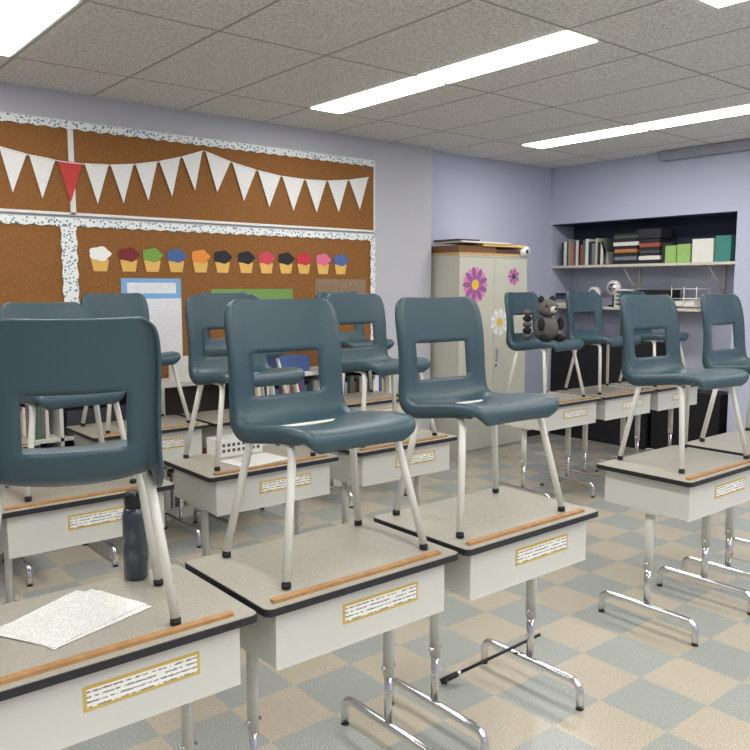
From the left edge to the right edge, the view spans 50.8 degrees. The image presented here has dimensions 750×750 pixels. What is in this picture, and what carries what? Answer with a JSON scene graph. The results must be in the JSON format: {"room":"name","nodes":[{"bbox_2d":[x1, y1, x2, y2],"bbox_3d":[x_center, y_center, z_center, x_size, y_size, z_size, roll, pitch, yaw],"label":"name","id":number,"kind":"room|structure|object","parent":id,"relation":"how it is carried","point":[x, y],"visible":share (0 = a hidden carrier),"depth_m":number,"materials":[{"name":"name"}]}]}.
{"room":"school classroom","nodes":[
{"label":"school classroom","id":0,"kind":"room"},
{"bbox_2d":[0,112,374,339],"bbox_3d":[-1.917,-0.747,5.241,4.970,1.805,0.001,-5,8,-39],"label":"trim","id":1,"kind":"structure","parent":0,"point":[70,273],"depth_m":5.43,"materials":[{"name":"white paper"}]},
{"bbox_2d":[0,82,550,436],"bbox_3d":[-1.903,-0.448,5.598,11.200,2.850,0.474,-5,8,-39],"label":"wall","id":2,"kind":"structure","parent":0,"point":[31,265],"depth_m":6.00,"materials":[{"name":"purple paint"}]},
{"bbox_2d":[0,146,368,211],"bbox_3d":[-1.246,-1.405,5.717,3.101,0.432,0.005,-5,8,-39],"label":"bunting","id":3,"kind":"object","parent":2,"relation":"attached to","point":[13,160],"depth_m":5.56},
{"bbox_2d":[89,246,365,355],"bbox_3d":[-0.990,-0.558,6.037,2.360,0.772,0.008,-5,8,-39],"label":"decor","id":4,"kind":"object","parent":2,"relation":"attached to","point":[162,295],"depth_m":5.69,"materials":[{"name":"multicoloured paper"}]},
{"bbox_2d":[0,433,749,749],"bbox_3d":[0.785,1.390,2.519,11.200,0.120,9.230,-5,8,-39],"label":"floor","id":5,"kind":"structure","parent":0,"point":[643,680],"depth_m":3.47,"materials":[{"name":"beige tile"}]},
{"bbox_2d":[2,436,40,586],"bbox_3d":[-2.219,0.751,4.234,0.720,0.769,0.520,-5,8,-39],"label":"desk","id":6,"kind":"object","parent":5,"relation":"on","point":[21,560],"visible":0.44,"depth_m":4.25,"materials":[{"name":"silver metal"}]},
{"bbox_2d":[0,475,174,603],"bbox_3d":[-1.285,0.846,3.389,0.720,0.769,0.520,-5,8,-39],"label":"desk","id":7,"kind":"object","parent":5,"relation":"on","point":[55,518],"visible":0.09,"depth_m":3.16,"materials":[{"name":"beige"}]},
{"bbox_2d":[0,302,135,500],"bbox_3d":[-1.321,0.081,3.346,0.462,0.771,0.456,-6,8,-41],"label":"chair","id":8,"kind":"object","parent":7,"relation":"on","point":[53,310],"visible":0.38,"depth_m":3.35,"materials":[{"name":"blue"}]},
{"bbox_2d":[0,564,256,749],"bbox_3d":[-0.730,0.995,2.047,0.720,0.769,0.520,-5,8,-39],"label":"desk","id":9,"kind":"object","parent":5,"relation":"on","point":[137,667],"visible":0.97,"depth_m":1.89,"materials":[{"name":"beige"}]},
{"bbox_2d":[0,589,151,649],"bbox_3d":[-0.763,0.618,2.019,0.267,0.003,0.324,3,7,24],"label":"papers","id":10,"kind":"object","parent":9,"relation":"on","point":[77,614],"visible":1,"depth_m":2.01,"materials":[{"name":"white paper"}]},
{"bbox_2d":[0,316,180,625],"bbox_3d":[-0.742,0.237,1.946,0.462,0.771,0.456,-3,7,-23],"label":"chair","id":11,"kind":"object","parent":9,"relation":"on","point":[39,357],"visible":1,"depth_m":1.76,"materials":[{"name":"blue plastic"}]},
{"bbox_2d":[122,489,148,580],"bbox_3d":[-0.693,0.459,2.278,0.070,0.262,0.078,0,6,-1],"label":"bottle","id":12,"kind":"object","parent":9,"relation":"on","point":[135,545],"visible":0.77,"depth_m":2.26,"materials":[{"name":"grey metal"}]},
{"bbox_2d":[66,415,208,566],"bbox_3d":[-1.447,0.681,4.866,0.720,0.769,0.520,-5,8,-39],"label":"desk","id":13,"kind":"object","parent":5,"relation":"on","point":[174,428],"visible":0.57,"depth_m":4.77,"materials":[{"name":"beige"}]},
{"bbox_2d":[81,293,190,433],"bbox_3d":[-1.485,-0.097,4.822,0.552,0.799,0.472,-6,9,-43],"label":"chair","id":14,"kind":"object","parent":13,"relation":"on","point":[95,305],"visible":0.37,"depth_m":4.88,"materials":[{"name":"blue"}]},
{"bbox_2d":[0,366,391,553],"bbox_3d":[-1.271,0.495,5.722,3.400,0.950,0.310,-5,8,-39],"label":"bookcase","id":15,"kind":"object","parent":5,"relation":"on","point":[171,401],"visible":0.05,"depth_m":5.70,"materials":[{"name":"grey"}]},
{"bbox_2d":[20,354,382,508],"bbox_3d":[-1.275,0.376,5.698,3.320,1.049,0.260,-5,8,-39],"label":"books","id":16,"kind":"object","parent":15,"relation":"in","point":[353,381],"depth_m":5.50,"materials":[{"name":"paper"}]},
{"bbox_2d":[181,409,301,525],"bbox_3d":[-0.868,0.628,5.340,0.720,0.769,0.520,-5,8,-39],"label":"desk","id":17,"kind":"object","parent":5,"relation":"on","point":[209,417],"visible":0.25,"depth_m":5.09,"materials":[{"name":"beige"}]},
{"bbox_2d":[197,292,287,418],"bbox_3d":[-0.904,-0.150,5.297,0.552,0.799,0.472,-5,8,-39],"label":"chair","id":18,"kind":"object","parent":17,"relation":"on","point":[213,347],"visible":0.32,"depth_m":5.31,"materials":[{"name":"blue"}]},
{"bbox_2d":[164,444,338,556],"bbox_3d":[-0.606,0.783,3.945,0.720,0.769,0.520,-5,8,-39],"label":"desk","id":19,"kind":"object","parent":5,"relation":"on","point":[196,482],"visible":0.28,"depth_m":3.75,"materials":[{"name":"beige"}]},
{"bbox_2d":[207,434,287,466],"bbox_3d":[-0.636,0.366,3.904,0.305,0.085,0.404,-5,8,-39],"label":"clutter","id":20,"kind":"object","parent":19,"relation":"on","point":[231,445],"visible":0.63,"depth_m":3.93,"materials":[{"name":"white"}]},
{"bbox_2d":[183,294,315,470],"bbox_3d":[-0.641,0.005,3.903,0.552,0.799,0.472,-5,8,-37],"label":"chair","id":21,"kind":"object","parent":19,"relation":"on","point":[202,312],"visible":0.73,"depth_m":3.90,"materials":[{"name":"blue plastic"}]},
{"bbox_2d":[185,519,457,749],"bbox_3d":[-0.159,0.943,2.515,0.720,0.769,0.520,-5,8,-39],"label":"desk","id":22,"kind":"object","parent":5,"relation":"on","point":[351,583],"visible":0.98,"depth_m":2.35,"materials":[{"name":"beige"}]},
{"bbox_2d":[222,298,427,589],"bbox_3d":[-0.175,0.163,2.488,0.552,0.799,0.472,-5,8,-39],"label":"chair","id":23,"kind":"object","parent":22,"relation":"on","point":[321,420],"visible":1,"depth_m":2.52,"materials":[{"name":"blue plastic"}]},
{"bbox_2d":[330,391,406,507],"bbox_3d":[-0.121,0.546,6.080,0.720,0.769,0.520,-5,8,-39],"label":"desk","id":24,"kind":"object","parent":5,"relation":"on","point":[375,400],"visible":0.16,"depth_m":5.92,"materials":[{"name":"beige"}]},
{"bbox_2d":[316,292,397,396],"bbox_3d":[-0.156,-0.233,6.038,0.552,0.799,0.472,-5,8,-37],"label":"chair","id":25,"kind":"object","parent":24,"relation":"on","point":[355,339],"visible":0.39,"depth_m":6.17,"materials":[{"name":"blue"}]},
{"bbox_2d":[329,428,456,523],"bbox_3d":[0.042,0.724,4.476,0.720,0.769,0.520,-5,8,-39],"label":"desk","id":26,"kind":"object","parent":5,"relation":"on","point":[379,463],"visible":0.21,"depth_m":4.26,"materials":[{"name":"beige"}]},
{"bbox_2d":[324,293,436,447],"bbox_3d":[0.007,-0.054,4.433,0.552,0.799,0.472,-5,8,-39],"label":"chair","id":27,"kind":"object","parent":26,"relation":"on","point":[349,308],"visible":0.78,"depth_m":4.56,"materials":[{"name":"blue plastic"}]},
{"bbox_2d":[430,255,527,461],"bbox_3d":[0.997,-0.187,7.608,0.948,1.887,0.400,-5,8,-39],"label":"tall cabinet","id":28,"kind":"object","parent":5,"relation":"on","point":[486,280],"visible":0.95,"depth_m":7.40,"materials":[{"name":"beige metal"}]},
{"bbox_2d":[431,239,529,256],"bbox_3d":[1.011,-1.195,7.481,0.943,0.140,0.399,-5,8,-39],"label":"cabinet stack","id":29,"kind":"object","parent":28,"relation":"on","point":[459,246],"depth_m":7.28,"materials":[{"name":"beige paper"}]},
{"bbox_2d":[374,486,597,749],"bbox_3d":[0.420,0.890,2.989,0.720,0.769,0.520,-5,8,-39],"label":"desk","id":30,"kind":"object","parent":5,"relation":"on","point":[512,537],"visible":0.86,"depth_m":2.83,"materials":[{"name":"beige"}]},
{"bbox_2d":[393,296,564,537],"bbox_3d":[0.370,0.113,2.934,0.552,0.799,0.472,-5,8,-37],"label":"chair","id":31,"kind":"object","parent":30,"relation":"on","point":[417,319],"visible":0.99,"depth_m":2.96,"materials":[{"name":"blue plastic"}]},
{"bbox_2d":[439,633,540,684],"bbox_3d":[0.473,1.156,3.208,0.427,0.185,0.047,-1,6,-10],"label":"stick","id":32,"kind":"object","parent":5,"relation":"on","point":[449,677],"visible":0.94,"depth_m":3.21,"materials":[{"name":"black"}]},
{"bbox_2d":[499,392,601,497],"bbox_3d":[1.308,0.552,6.028,0.720,0.769,0.520,-5,8,-39],"label":"desk","id":33,"kind":"object","parent":5,"relation":"on","point":[573,410],"visible":0.73,"depth_m":5.88,"materials":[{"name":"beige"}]},
{"bbox_2d":[504,292,584,396],"bbox_3d":[1.271,-0.227,5.983,0.552,0.799,0.472,-6,9,-44],"label":"chair","id":34,"kind":"object","parent":33,"relation":"on","point":[516,303],"visible":0.88,"depth_m":5.96,"materials":[{"name":"blue"}]},
{"bbox_2d":[522,296,564,341],"bbox_3d":[1.280,-0.422,5.943,0.254,0.348,0.261,-4,7,-29],"label":"toy","id":35,"kind":"object","parent":34,"relation":"on","point":[546,328],"visible":0.98,"depth_m":5.89,"materials":[{"name":"grey fur"}]},
{"bbox_2d":[555,384,655,480],"bbox_3d":[1.887,0.499,6.502,0.720,0.769,0.520,-5,8,-39],"label":"desk","id":36,"kind":"object","parent":5,"relation":"on","point":[616,402],"visible":0.5,"depth_m":6.33,"materials":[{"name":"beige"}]},
{"bbox_2d":[564,291,642,394],"bbox_3d":[1.854,-0.280,6.460,0.552,0.799,0.472,-5,8,-35],"label":"chair","id":37,"kind":"object","parent":36,"relation":"on","point":[576,302],"visible":0.84,"depth_m":6.54,"materials":[{"name":"blue plastic"}]},
{"bbox_2d":[609,381,696,459],"bbox_3d":[2.466,0.446,6.976,0.720,0.769,0.520,-5,8,-39],"label":"desk","id":38,"kind":"object","parent":5,"relation":"on","point":[665,397],"visible":0.37,"depth_m":6.77,"materials":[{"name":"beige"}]},
{"bbox_2d":[618,291,688,386],"bbox_3d":[2.431,-0.333,6.932,0.552,0.799,0.472,-5,8,-39],"label":"chair","id":39,"kind":"object","parent":38,"relation":"on","point":[645,335],"visible":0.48,"depth_m":6.91,"materials":[{"name":"blue"}]},
{"bbox_2d":[597,445,749,646],"bbox_3d":[1.485,0.793,3.861,0.720,0.769,0.520,-5,8,-39],"label":"desk","id":40,"kind":"object","parent":5,"relation":"on","point":[650,483],"visible":0.99,"depth_m":3.69,"materials":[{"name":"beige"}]},
{"bbox_2d":[617,294,749,472],"bbox_3d":[1.490,0.011,3.851,0.552,0.799,0.472,-4,8,-34],"label":"chair","id":41,"kind":"object","parent":40,"relation":"on","point":[637,312],"visible":1,"depth_m":3.86,"materials":[{"name":"blue"}]},
{"bbox_2d":[681,429,749,577],"bbox_3d":[2.087,0.738,4.354,0.720,0.769,0.520,-5,8,-39],"label":"desk","id":42,"kind":"object","parent":5,"relation":"on","point":[729,442],"visible":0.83,"depth_m":4.21,"materials":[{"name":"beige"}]},
{"bbox_2d":[699,294,749,441],"bbox_3d":[2.075,-0.043,4.330,0.552,0.799,0.472,-5,8,-39],"label":"chair","id":43,"kind":"object","parent":42,"relation":"on","point":[716,309],"visible":0.93,"depth_m":4.45,"materials":[{"name":"blue"}]},
{"bbox_2d":[0,0,749,168],"bbox_3d":[0.785,-1.562,2.191,11.200,0.120,9.230,-5,8,-39],"label":"ceiling","id":44,"kind":"structure","parent":0,"point":[268,61],"depth_m":4.49,"materials":[{"name":"tile"}]},
{"bbox_2d":[0,0,749,148],"bbox_3d":[1.084,-1.494,2.153,7.035,0.005,7.220,-5,8,-39],"label":"ceiling lights","id":45,"kind":"object","parent":44,"relation":"attached to","point":[20,20],"depth_m":4.40},
{"bbox_2d":[547,150,749,432],"bbox_3d":[4.953,-0.430,5.445,0.812,2.850,8.730,-5,8,-39],"label":"wall","id":46,"kind":"structure","parent":0,"point":[704,197],"depth_m":7.67,"materials":[{"name":"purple paint"}]},
{"bbox_2d":[549,261,734,449],"bbox_3d":[2.675,-0.192,7.931,0.372,1.825,1.996,-5,8,-39],"label":"shelves","id":47,"kind":"object","parent":46,"relation":"attached to","point":[654,424],"depth_m":7.88,"materials":[{"name":"black wood"}]},
{"bbox_2d":[556,280,709,308],"bbox_3d":[2.556,-0.822,7.975,0.260,0.264,1.594,-5,8,-39],"label":"clutter","id":48,"kind":"object","parent":47,"relation":"on","point":[613,287],"visible":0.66,"depth_m":7.87,"materials":[{"name":"white metal"}]},
{"bbox_2d":[561,228,735,265],"bbox_3d":[2.650,-1.259,7.764,0.220,0.330,1.838,-5,8,-39],"label":"books","id":49,"kind":"object","parent":47,"relation":"on","point":[644,246],"visible":0.89,"depth_m":7.65,"materials":[{"name":"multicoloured paper"}]},
{"bbox_2d":[657,139,749,161],"bbox_3d":[3.274,-1.951,6.622,0.098,0.081,1.930,-5,8,-39],"label":"case","id":50,"kind":"object","parent":46,"relation":"attached to","point":[738,145],"visible":1,"depth_m":6.99,"materials":[{"name":"grey"}]}
]}

